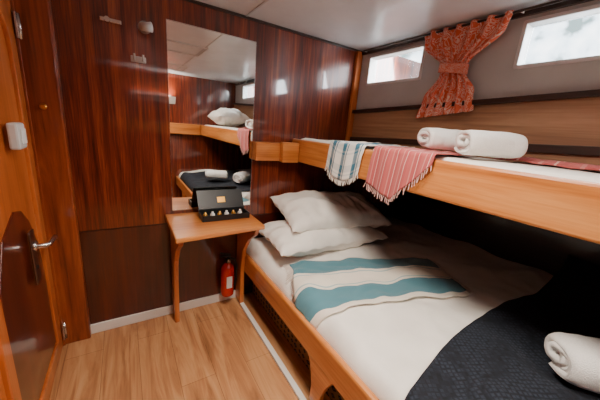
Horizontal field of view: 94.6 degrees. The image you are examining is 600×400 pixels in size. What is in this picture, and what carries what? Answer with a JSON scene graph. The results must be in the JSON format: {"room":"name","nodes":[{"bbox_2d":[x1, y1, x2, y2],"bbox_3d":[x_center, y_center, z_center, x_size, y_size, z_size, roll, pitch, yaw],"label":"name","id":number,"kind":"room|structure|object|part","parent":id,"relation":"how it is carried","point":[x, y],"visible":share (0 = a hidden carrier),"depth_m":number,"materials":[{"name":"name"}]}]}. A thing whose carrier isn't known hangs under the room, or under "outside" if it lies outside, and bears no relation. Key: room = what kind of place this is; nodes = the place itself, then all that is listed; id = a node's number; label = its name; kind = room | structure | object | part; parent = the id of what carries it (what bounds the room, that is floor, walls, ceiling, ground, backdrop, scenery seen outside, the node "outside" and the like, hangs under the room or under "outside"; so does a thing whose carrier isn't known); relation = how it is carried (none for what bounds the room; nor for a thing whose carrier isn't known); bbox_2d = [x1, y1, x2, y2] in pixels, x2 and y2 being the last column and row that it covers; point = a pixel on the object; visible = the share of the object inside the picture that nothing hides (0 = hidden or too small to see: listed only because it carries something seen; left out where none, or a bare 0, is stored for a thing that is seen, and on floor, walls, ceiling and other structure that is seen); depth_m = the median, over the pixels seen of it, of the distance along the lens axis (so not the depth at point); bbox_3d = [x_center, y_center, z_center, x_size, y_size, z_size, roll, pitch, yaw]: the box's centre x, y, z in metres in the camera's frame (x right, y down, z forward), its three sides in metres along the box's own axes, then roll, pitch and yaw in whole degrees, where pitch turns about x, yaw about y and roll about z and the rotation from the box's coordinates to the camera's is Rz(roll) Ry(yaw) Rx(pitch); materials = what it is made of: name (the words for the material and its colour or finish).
{"room":"ship interior","nodes":[
{"label":"ship interior","id":0,"kind":"room"},
{"bbox_2d":[49,292,330,399],"bbox_3d":[0.557,1.131,1.127,2.810,0.050,3.070,-4,17,-32],"label":"floor","id":1,"kind":"structure","parent":0,"point":[214,351],"depth_m":1.54,"materials":[{"name":"brown wood"}]},
{"bbox_2d":[244,216,552,399],"bbox_3d":[1.023,0.823,1.332,1.665,0.519,2.967,-4,17,-32],"label":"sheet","id":2,"kind":"object","parent":1,"relation":"on","point":[379,351],"visible":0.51,"depth_m":1.36,"materials":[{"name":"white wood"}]},
{"bbox_2d":[235,297,306,399],"bbox_3d":[0.288,1.120,0.942,0.030,0.018,2.953,-4,17,-32],"label":"trim","id":3,"kind":"structure","parent":2,"relation":"attached to","point":[283,369],"depth_m":1.60,"materials":[{"name":"white plastic"}]},
{"bbox_3d":[0.417,0.944,0.979,0.020,0.360,2.967,-4,17,-32],"label":"panel","id":4,"kind":"part","parent":2,"relation":"part of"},
{"bbox_3d":[0.336,0.806,0.883,0.030,0.140,2.967,-4,17,-32],"label":"rail","id":5,"kind":"part","parent":2,"relation":"part of","materials":[{"name":"brown wood"}]},
{"bbox_3d":[0.084,0.875,1.296,0.026,0.280,0.226,-4,17,-32],"label":"leg","id":6,"kind":"part","parent":2,"relation":"part of","materials":[{"name":"brown wood"}]},
{"bbox_2d":[259,220,387,256],"bbox_3d":[0.163,0.241,2.041,0.913,0.226,0.486,-4,17,-32],"label":"pillow","id":7,"kind":"object","parent":2,"relation":"on","point":[280,234],"visible":0.57,"depth_m":1.83,"materials":[{"name":"fabric"}]},
{"bbox_2d":[270,190,392,232],"bbox_3d":[0.243,0.078,2.102,0.863,0.283,0.436,-3,16,-27],"label":"pillow","id":8,"kind":"object","parent":7,"relation":"on","point":[305,210],"visible":0.92,"depth_m":1.94,"materials":[{"name":"fabric"}]},
{"bbox_2d":[283,257,473,328],"bbox_3d":[0.439,0.524,1.614,1.041,0.210,0.508,2,15,-12],"label":"striped throw","id":9,"kind":"object","parent":2,"relation":"on","point":[321,289],"visible":0.97,"depth_m":1.54,"materials":[{"name":"fabric"}]},
{"bbox_2d":[405,255,599,399],"bbox_3d":[1.349,0.705,0.800,1.624,0.307,1.427,-4,17,-32],"label":"blanket","id":10,"kind":"object","parent":2,"relation":"on","point":[501,354],"visible":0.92,"depth_m":1.13,"materials":[{"name":"black fabric"}]},
{"bbox_2d":[544,332,599,393],"bbox_3d":[1.062,0.573,0.949,0.341,0.148,0.202,7,15,7],"label":"folded towel","id":11,"kind":"object","parent":10,"relation":"on","point":[575,358],"visible":1,"depth_m":0.93,"materials":[{"name":"white fabric"}]},
{"bbox_2d":[165,212,264,321],"bbox_3d":[-0.546,0.471,1.777,0.510,0.715,0.418,-4,17,-32],"label":"table","id":12,"kind":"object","parent":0,"point":[184,227],"depth_m":1.68,"materials":[{"name":"brown wood"}]},
{"bbox_3d":[-0.745,0.491,1.689,0.028,0.687,0.332,-4,17,-32],"label":"leg","id":13,"kind":"part","parent":12,"relation":"part of","materials":[{"name":"brown wood"}]},
{"bbox_2d":[196,189,249,221],"bbox_3d":[-0.490,0.027,1.766,0.294,0.155,0.174,-4,17,-32],"label":"box","id":14,"kind":"object","parent":12,"relation":"on","point":[226,204],"visible":1,"depth_m":1.77,"materials":[{"name":"black cardboard"}]},
{"bbox_2d":[199,212,203,221],"bbox_3d":[-0.599,0.103,1.677,0.006,0.035,0.104,-4,17,-32],"label":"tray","id":15,"kind":"object","parent":14,"relation":"on","point":[201,215],"depth_m":1.67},
{"bbox_3d":[-0.515,-0.005,1.803,0.294,0.115,0.071,-4,17,-32],"label":"lid","id":16,"kind":"part","parent":14,"relation":"part of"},
{"bbox_2d":[199,206,243,214],"bbox_3d":[-0.502,0.074,1.791,0.290,0.050,0.006,-4,17,-32],"label":"tray","id":17,"kind":"object","parent":14,"relation":"on","point":[208,209],"depth_m":1.77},
{"bbox_2d":[203,212,248,221],"bbox_3d":[-0.451,0.106,1.713,0.290,0.035,0.006,-4,17,-32],"label":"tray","id":18,"kind":"object","parent":14,"relation":"on","point":[239,215],"depth_m":1.70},
{"bbox_3d":[-0.372,0.464,1.921,0.028,0.687,0.332,-4,17,-32],"label":"leg","id":19,"kind":"part","parent":12,"relation":"part of","materials":[{"name":"brown wood"}]},
{"bbox_2d":[51,0,420,231],"bbox_3d":[-0.115,-0.546,2.005,2.810,1.324,0.085,-4,17,-32],"label":"wall","id":20,"kind":"structure","parent":0,"point":[116,108],"depth_m":1.57,"materials":[{"name":"brown wood"}]},
{"bbox_3d":[-0.923,-0.875,1.349,0.090,0.024,0.035,-4,17,-32],"label":"towel bracket","id":21,"kind":"part","parent":20,"relation":"part of","materials":[{"name":"silver metal"}]},
{"bbox_2d":[131,53,145,63],"bbox_3d":[-0.840,-0.737,1.440,0.070,0.036,0.045,-4,17,-32],"label":"coat hook","id":22,"kind":"object","parent":20,"relation":"attached to","point":[134,58],"visible":1,"depth_m":1.45,"materials":[{"name":"grey plastic"}]},
{"bbox_2d":[138,21,152,34],"bbox_3d":[-0.790,-0.886,1.414,0.066,0.060,0.063,-4,17,-32],"label":"wall spotlight","id":23,"kind":"object","parent":20,"relation":"attached to","point":[144,27],"visible":1,"depth_m":1.40,"materials":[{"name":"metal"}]},
{"bbox_2d":[166,19,256,210],"bbox_3d":[-0.539,-0.464,1.741,0.518,1.068,0.009,-4,17,-32],"label":"wall mirror","id":24,"kind":"object","parent":20,"relation":"attached to","point":[211,74],"depth_m":1.71,"materials":[{"name":"clear mirror"}]},
{"bbox_2d":[184,0,362,51],"bbox_3d":[-0.307,-1.107,1.687,1.880,0.014,0.014,-4,17,-32],"label":"trim","id":25,"kind":"structure","parent":20,"relation":"attached to","point":[191,1],"depth_m":1.74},
{"bbox_2d":[252,141,298,162],"bbox_3d":[-0.169,-0.341,1.950,0.310,0.140,0.119,-4,17,-32],"label":"wall ledge","id":26,"kind":"object","parent":20,"relation":"attached to","point":[284,152],"depth_m":1.93,"materials":[{"name":"brown wood"}]},
{"bbox_2d":[79,201,393,323],"bbox_3d":[-0.208,0.429,2.272,2.810,0.707,0.050,-4,17,-32],"label":"wall panel","id":27,"kind":"object","parent":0,"point":[128,271],"depth_m":1.75,"materials":[{"name":"brown wood"}]},
{"bbox_2d":[91,290,235,333],"bbox_3d":[-0.879,0.750,1.899,0.900,0.062,0.014,-4,17,-32],"label":"baseboard","id":28,"kind":"structure","parent":27,"relation":"attached to","point":[154,313],"depth_m":1.83,"materials":[{"name":"white wood"}]},
{"bbox_2d":[220,252,237,296],"bbox_3d":[-0.526,0.526,1.993,0.116,0.345,0.102,11,15,21],"label":"fire extinguisher","id":29,"kind":"object","parent":27,"relation":"attached to","point":[228,282],"visible":1,"depth_m":1.96,"materials":[{"name":"metal"}]},
{"bbox_3d":[-0.525,0.569,2.000,0.094,0.260,0.094,-4,17,-32],"label":"tank","id":30,"kind":"part","parent":29,"relation":"part of","materials":[{"name":"red metal"}]},
{"bbox_3d":[-0.181,0.091,2.187,2.810,0.008,0.044,-4,17,-32],"label":"groove","id":31,"kind":"part","parent":27,"relation":"part of","materials":[{"name":"brown wood"}]},
{"bbox_2d":[196,0,554,50],"bbox_3d":[0.425,-0.758,0.449,2.110,0.050,3.070,-4,17,-32],"label":"ceiling","id":32,"kind":"structure","parent":0,"point":[361,25],"depth_m":1.52,"materials":[{"name":"paint"}]},
{"bbox_2d":[246,0,268,16],"bbox_3d":[0.451,-0.735,0.473,0.012,0.005,2.970,-4,17,-32],"label":"trim","id":33,"kind":"structure","parent":32,"relation":"attached to","point":[265,1],"depth_m":1.53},
{"bbox_2d":[356,0,599,109],"bbox_3d":[1.261,-0.399,1.102,0.070,0.930,2.970,-4,17,-32],"label":"wall","id":34,"kind":"structure","parent":0,"point":[579,76],"depth_m":1.37,"materials":[{"name":"plastic"}]},
{"bbox_2d":[345,51,362,140],"bbox_3d":[0.436,-0.810,2.250,0.055,0.716,0.030,-4,17,-32],"label":"trim","id":35,"kind":"structure","parent":34,"relation":"attached to","point":[358,56],"depth_m":2.22,"materials":[{"name":"brown wood"}]},
{"bbox_2d":[359,57,368,85],"bbox_3d":[0.530,-1.012,2.202,0.070,0.205,0.105,-4,17,-32],"label":"wall pier","id":36,"kind":"object","parent":34,"relation":"attached to","point":[365,61],"visible":0.5,"depth_m":2.18,"materials":[{"name":"plastic"}]},
{"bbox_2d":[366,77,419,85],"bbox_3d":[0.673,-0.843,1.987,0.076,0.018,0.480,-4,17,-32],"label":"frame","id":37,"kind":"object","parent":34,"relation":"on","point":[415,78],"visible":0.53,"depth_m":1.94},
{"bbox_2d":[366,44,425,83],"bbox_3d":[0.682,-0.939,1.962,0.076,0.209,0.488,-4,17,-32],"label":"window","id":38,"kind":"structure","parent":34,"relation":"in","point":[371,72],"depth_m":1.98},
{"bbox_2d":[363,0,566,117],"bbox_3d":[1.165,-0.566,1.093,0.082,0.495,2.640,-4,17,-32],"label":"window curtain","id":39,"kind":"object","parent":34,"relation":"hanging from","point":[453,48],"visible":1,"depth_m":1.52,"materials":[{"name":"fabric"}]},
{"bbox_2d":[416,10,513,117],"bbox_3d":[0.859,-0.709,1.546,0.038,0.495,0.472,-4,17,-32],"label":"drape","id":40,"kind":"object","parent":39,"relation":"hanging from","point":[453,48],"depth_m":1.53,"materials":[{"name":"orange fabric"}]},
{"bbox_3d":[1.175,-0.794,1.028,0.012,0.012,2.640,-4,17,-32],"label":"curtain rod","id":41,"kind":"part","parent":39,"relation":"part of","materials":[{"name":"black metal"}]},
{"bbox_2d":[421,22,523,78],"bbox_3d":[0.946,-0.810,1.558,0.070,0.205,0.520,-4,17,-32],"label":"wall pier","id":42,"kind":"object","parent":34,"relation":"attached to","point":[500,54],"visible":0.29,"depth_m":1.42,"materials":[{"name":"plastic"}]},
{"bbox_2d":[350,137,599,156],"bbox_3d":[1.190,-0.192,1.122,0.015,0.140,2.970,-4,17,-32],"label":"trim","id":43,"kind":"structure","parent":34,"relation":"attached to","point":[537,148],"depth_m":1.24,"materials":[{"name":"brown wood"}]},
{"bbox_2d":[351,97,599,171],"bbox_3d":[1.213,-0.285,1.107,0.020,0.400,2.970,-4,17,-32],"label":"wall panel","id":44,"kind":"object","parent":34,"relation":"attached to","point":[576,122],"depth_m":1.32,"materials":[{"name":"brown wood"}]},
{"bbox_2d":[352,89,599,113],"bbox_3d":[1.214,-0.419,1.066,0.045,0.170,2.970,-4,17,-32],"label":"trim","id":45,"kind":"structure","parent":34,"relation":"attached to","point":[587,93],"depth_m":1.32,"materials":[{"name":"brown wood"}]},
{"bbox_2d":[362,0,593,54],"bbox_3d":[1.255,-0.773,0.981,0.020,0.023,2.970,-4,17,-32],"label":"trim","id":46,"kind":"structure","parent":34,"relation":"attached to","point":[567,3],"depth_m":1.27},
{"bbox_2d":[513,3,599,67],"bbox_3d":[1.210,-0.682,1.144,0.076,0.209,0.503,-4,17,-32],"label":"window","id":47,"kind":"structure","parent":34,"relation":"in","point":[529,25],"depth_m":1.26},
{"bbox_2d":[513,55,599,68],"bbox_3d":[1.202,-0.586,1.169,0.076,0.018,0.495,-4,17,-32],"label":"frame","id":48,"kind":"object","parent":34,"relation":"on","point":[597,57],"visible":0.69,"depth_m":1.21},
{"bbox_2d":[392,190,599,275],"bbox_3d":[1.772,0.503,1.716,0.050,1.170,2.970,-4,17,-32],"label":"wall","id":49,"kind":"structure","parent":0,"point":[528,245],"depth_m":2.09,"materials":[{"name":"brown wood"}]},
{"bbox_3d":[-0.555,0.264,0.136,0.050,2.030,3.070,-4,17,-32],"label":"wall","id":50,"kind":"structure","parent":0,"visible":0},
{"bbox_2d":[13,11,19,38],"bbox_3d":[-1.195,-0.736,1.170,0.008,0.100,0.040,-4,17,-32],"label":"hinge","id":51,"kind":"object","parent":50,"relation":"attached to","point":[14,12],"visible":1,"depth_m":1.16,"materials":[{"name":"metal"}]},
{"bbox_2d":[16,12,22,39],"bbox_3d":[-1.190,-0.737,1.173,0.012,0.100,0.012,-4,17,-32],"label":"pin","id":52,"kind":"object","parent":51,"relation":"attached to","point":[18,15],"depth_m":1.17,"materials":[{"name":"silver metal"}]},
{"bbox_2d":[0,0,61,399],"bbox_3d":[-1.043,0.034,1.008,0.015,1.700,0.660,-4,17,-32],"label":"trim","id":53,"kind":"structure","parent":50,"relation":"attached to","point":[7,367],"depth_m":1.15,"materials":[{"name":"brown wood"}]},
{"bbox_2d":[0,0,62,399],"bbox_3d":[-1.025,0.008,1.012,0.110,1.890,0.815,-4,17,-32],"label":"door","id":54,"kind":"structure","parent":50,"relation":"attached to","point":[15,191],"depth_m":1.07,"materials":[{"name":"brown wood"}]},
{"bbox_2d":[6,122,27,149],"bbox_3d":[-1.040,-0.236,1.020,0.036,0.095,0.090,-4,17,-32],"label":"light switch","id":55,"kind":"object","parent":54,"relation":"attached to","point":[16,132],"visible":1,"depth_m":0.99,"materials":[{"name":"grey plastic"}]},
{"bbox_2d":[0,211,55,399],"bbox_3d":[-1.079,0.415,1.104,0.008,0.770,0.520,-4,17,-32],"label":"door panel","id":56,"kind":"object","parent":54,"relation":"attached to","point":[26,307],"visible":0.91,"depth_m":1.05,"materials":[{"name":"brown wood"}]},
{"bbox_3d":[-1.099,0.236,1.147,0.010,0.230,0.060,-4,17,-32],"label":"plate","id":57,"kind":"part","parent":54,"relation":"part of","materials":[{"name":"brown metal"}]},
{"bbox_3d":[-1.109,0.218,1.214,0.066,0.230,0.188,-4,17,-32],"label":"door handle","id":58,"kind":"part","parent":54,"relation":"part of","materials":[{"name":"silver metal"}]},
{"bbox_3d":[-1.107,0.185,1.211,0.060,0.054,0.176,-4,17,-32],"label":"lever","id":59,"kind":"part","parent":54,"relation":"part of","materials":[{"name":"metal"}]},
{"bbox_2d":[39,103,46,109],"bbox_3d":[-1.177,-0.429,1.269,0.028,0.028,0.025,-4,17,-32],"label":"handle","id":60,"kind":"object","parent":50,"relation":"attached to","point":[43,106],"visible":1,"depth_m":1.26,"materials":[{"name":"gold metal"}]},
{"bbox_2d":[10,0,90,345],"bbox_3d":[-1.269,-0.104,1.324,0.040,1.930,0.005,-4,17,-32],"label":"door frame","id":61,"kind":"structure","parent":50,"relation":"attached to","point":[11,1],"depth_m":1.31,"materials":[{"name":"red wood"}]},
{"bbox_2d":[61,322,65,339],"bbox_3d":[-1.321,0.730,1.548,0.008,0.100,0.040,-4,17,-32],"label":"hinge","id":62,"kind":"object","parent":50,"relation":"attached to","point":[62,325],"visible":0.84,"depth_m":1.53,"materials":[{"name":"metal"}]},
{"bbox_2d":[63,322,67,337],"bbox_3d":[-1.316,0.730,1.552,0.012,0.100,0.012,-4,17,-32],"label":"pin","id":63,"kind":"object","parent":62,"relation":"attached to","point":[65,328],"depth_m":1.55,"materials":[{"name":"silver metal"}]},
{"bbox_3d":[1.480,-0.012,1.365,0.750,0.050,2.970,-4,17,-32],"label":"wall","id":64,"kind":"structure","parent":0,"visible":0},
{"bbox_2d":[292,138,599,243],"bbox_3d":[0.947,-0.028,1.016,0.550,0.175,2.967,-4,17,-32],"label":"bunk","id":65,"kind":"object","parent":64,"relation":"on","point":[566,201],"visible":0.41,"depth_m":0.93,"materials":[{"name":"brown wood"}]},
{"bbox_2d":[325,140,414,185],"bbox_3d":[0.411,-0.220,1.680,0.423,0.258,0.311,-4,17,-32],"label":"striped towel","id":66,"kind":"object","parent":65,"relation":"on","point":[344,158],"visible":0.92,"depth_m":1.56,"materials":[{"name":"fabric"}]},
{"bbox_2d":[363,145,473,204],"bbox_3d":[0.587,-0.117,1.373,0.388,0.275,0.357,-4,17,-32],"label":"striped towel","id":67,"kind":"object","parent":65,"relation":"on","point":[391,169],"visible":0.98,"depth_m":1.28,"materials":[{"name":"pink fabric"}]},
{"bbox_2d":[417,128,462,150],"bbox_3d":[0.713,-0.294,1.345,0.258,0.100,0.151,3,15,-9],"label":"folded towel","id":68,"kind":"object","parent":67,"relation":"on","point":[433,138],"visible":0.74,"depth_m":1.28,"materials":[{"name":"white fabric"}]},
{"bbox_2d":[454,130,527,158],"bbox_3d":[0.794,-0.234,1.160,0.249,0.107,0.158,4,14,-2],"label":"folded towel","id":69,"kind":"object","parent":65,"relation":"on","point":[493,144],"visible":1,"depth_m":1.09,"materials":[{"name":"white fabric"}]},
{"bbox_2d":[493,157,599,170],"bbox_3d":[1.149,-0.105,0.986,0.203,0.024,0.750,-4,17,-32],"label":"cloth","id":70,"kind":"object","parent":65,"relation":"on","point":[571,165],"visible":0.87,"depth_m":1.07,"materials":[{"name":"pink fabric"}]}
]}

